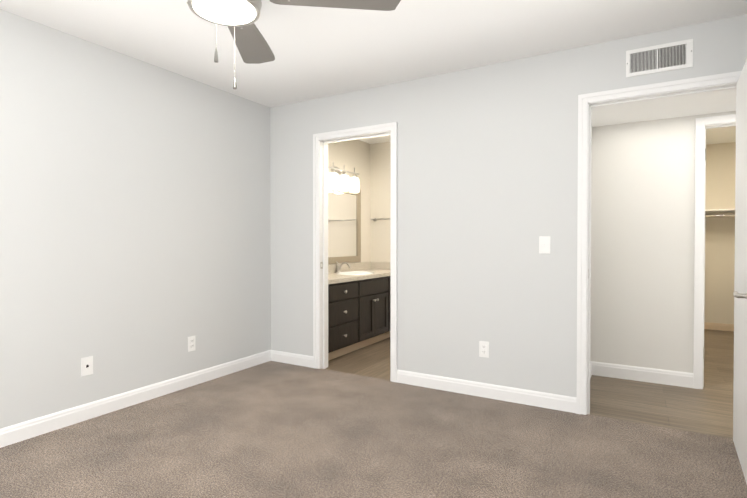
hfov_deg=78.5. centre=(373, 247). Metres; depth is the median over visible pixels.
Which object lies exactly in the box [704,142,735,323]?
wall
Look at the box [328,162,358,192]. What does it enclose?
sconce
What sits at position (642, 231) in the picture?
wall
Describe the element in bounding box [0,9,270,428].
wall
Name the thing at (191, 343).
electrical outlet
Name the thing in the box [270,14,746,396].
wall
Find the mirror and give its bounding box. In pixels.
[328,185,360,263]
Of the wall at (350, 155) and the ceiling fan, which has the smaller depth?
the ceiling fan
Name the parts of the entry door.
lever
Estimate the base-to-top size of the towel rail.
0.048 m
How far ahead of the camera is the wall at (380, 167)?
5.89 m
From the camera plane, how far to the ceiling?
2.81 m
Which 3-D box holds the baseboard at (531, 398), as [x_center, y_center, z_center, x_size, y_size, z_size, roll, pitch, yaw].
[0.765,1.044,3.351,1.331,0.115,0.014,0,1,30]
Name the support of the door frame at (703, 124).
attached to the wall at (642, 231)
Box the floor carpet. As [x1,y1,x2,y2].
[0,361,746,497]
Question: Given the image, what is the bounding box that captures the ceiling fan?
[187,0,400,88]
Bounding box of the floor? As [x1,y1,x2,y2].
[326,329,733,438]
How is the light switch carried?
attached to the wall at (487, 176)
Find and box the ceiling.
[0,0,746,144]
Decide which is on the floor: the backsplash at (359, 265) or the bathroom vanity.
the bathroom vanity
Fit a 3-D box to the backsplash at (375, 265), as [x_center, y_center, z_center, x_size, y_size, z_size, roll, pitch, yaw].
[0.192,0.231,5.828,0.509,0.100,0.019,0,1,30]
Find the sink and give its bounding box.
[332,270,379,273]
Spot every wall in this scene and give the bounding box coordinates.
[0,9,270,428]
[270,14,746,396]
[328,140,369,264]
[370,142,390,261]
[590,111,735,372]
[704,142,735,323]
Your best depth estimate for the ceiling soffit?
3.38 m
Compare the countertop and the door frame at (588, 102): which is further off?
the countertop
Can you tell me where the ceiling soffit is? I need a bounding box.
[592,89,735,126]
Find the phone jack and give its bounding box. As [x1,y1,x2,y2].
[81,356,92,376]
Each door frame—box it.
[313,122,396,381]
[576,71,741,414]
[693,114,735,388]
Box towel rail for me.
[371,218,389,220]
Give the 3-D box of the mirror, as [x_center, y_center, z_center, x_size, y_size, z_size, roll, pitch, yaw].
[-0.442,-0.269,5.256,0.022,0.906,1.100,0,1,30]
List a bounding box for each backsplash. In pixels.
[328,262,371,273]
[372,262,389,269]
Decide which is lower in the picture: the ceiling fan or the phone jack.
the phone jack
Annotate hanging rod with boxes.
[705,209,734,216]
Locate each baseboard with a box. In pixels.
[0,350,270,447]
[271,350,312,367]
[397,369,576,412]
[590,361,591,378]
[591,361,693,387]
[704,322,733,330]
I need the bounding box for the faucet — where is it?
[336,262,351,269]
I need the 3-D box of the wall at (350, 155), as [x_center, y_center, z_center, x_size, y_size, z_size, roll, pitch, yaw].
[-0.481,-0.131,5.217,0.004,2.420,1.750,0,1,30]
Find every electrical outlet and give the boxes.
[188,336,194,351]
[479,341,488,357]
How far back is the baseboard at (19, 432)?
3.07 m
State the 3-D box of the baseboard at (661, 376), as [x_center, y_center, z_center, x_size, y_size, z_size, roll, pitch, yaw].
[2.188,1.039,3.763,0.733,0.115,0.014,0,1,30]
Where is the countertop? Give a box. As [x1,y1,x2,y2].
[328,270,389,281]
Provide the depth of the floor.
3.45 m
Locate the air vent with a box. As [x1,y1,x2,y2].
[626,39,692,76]
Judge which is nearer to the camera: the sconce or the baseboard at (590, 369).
the baseboard at (590, 369)
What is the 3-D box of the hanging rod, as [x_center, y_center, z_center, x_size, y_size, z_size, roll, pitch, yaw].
[4.395,-0.421,5.744,1.156,0.108,0.398,0,1,30]
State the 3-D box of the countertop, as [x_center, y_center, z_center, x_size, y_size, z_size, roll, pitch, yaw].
[-0.235,0.309,5.091,0.549,0.038,1.724,0,1,30]
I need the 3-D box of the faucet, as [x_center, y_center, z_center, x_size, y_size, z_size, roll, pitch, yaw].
[-0.343,0.223,5.210,0.193,0.132,0.060,0,1,30]
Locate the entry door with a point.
(740, 372)
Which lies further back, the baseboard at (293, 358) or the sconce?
the sconce
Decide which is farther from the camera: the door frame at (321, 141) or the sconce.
the sconce
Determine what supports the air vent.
in the wall at (487, 176)
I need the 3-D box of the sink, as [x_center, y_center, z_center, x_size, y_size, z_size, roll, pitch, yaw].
[-0.205,0.358,5.132,0.388,0.163,0.506,0,1,30]
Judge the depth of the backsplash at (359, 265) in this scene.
5.68 m
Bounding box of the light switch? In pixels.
[539,236,549,253]
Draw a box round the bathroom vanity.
[328,274,389,360]
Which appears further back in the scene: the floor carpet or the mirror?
the mirror
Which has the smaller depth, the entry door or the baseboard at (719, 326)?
the entry door
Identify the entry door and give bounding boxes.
[733,59,746,483]

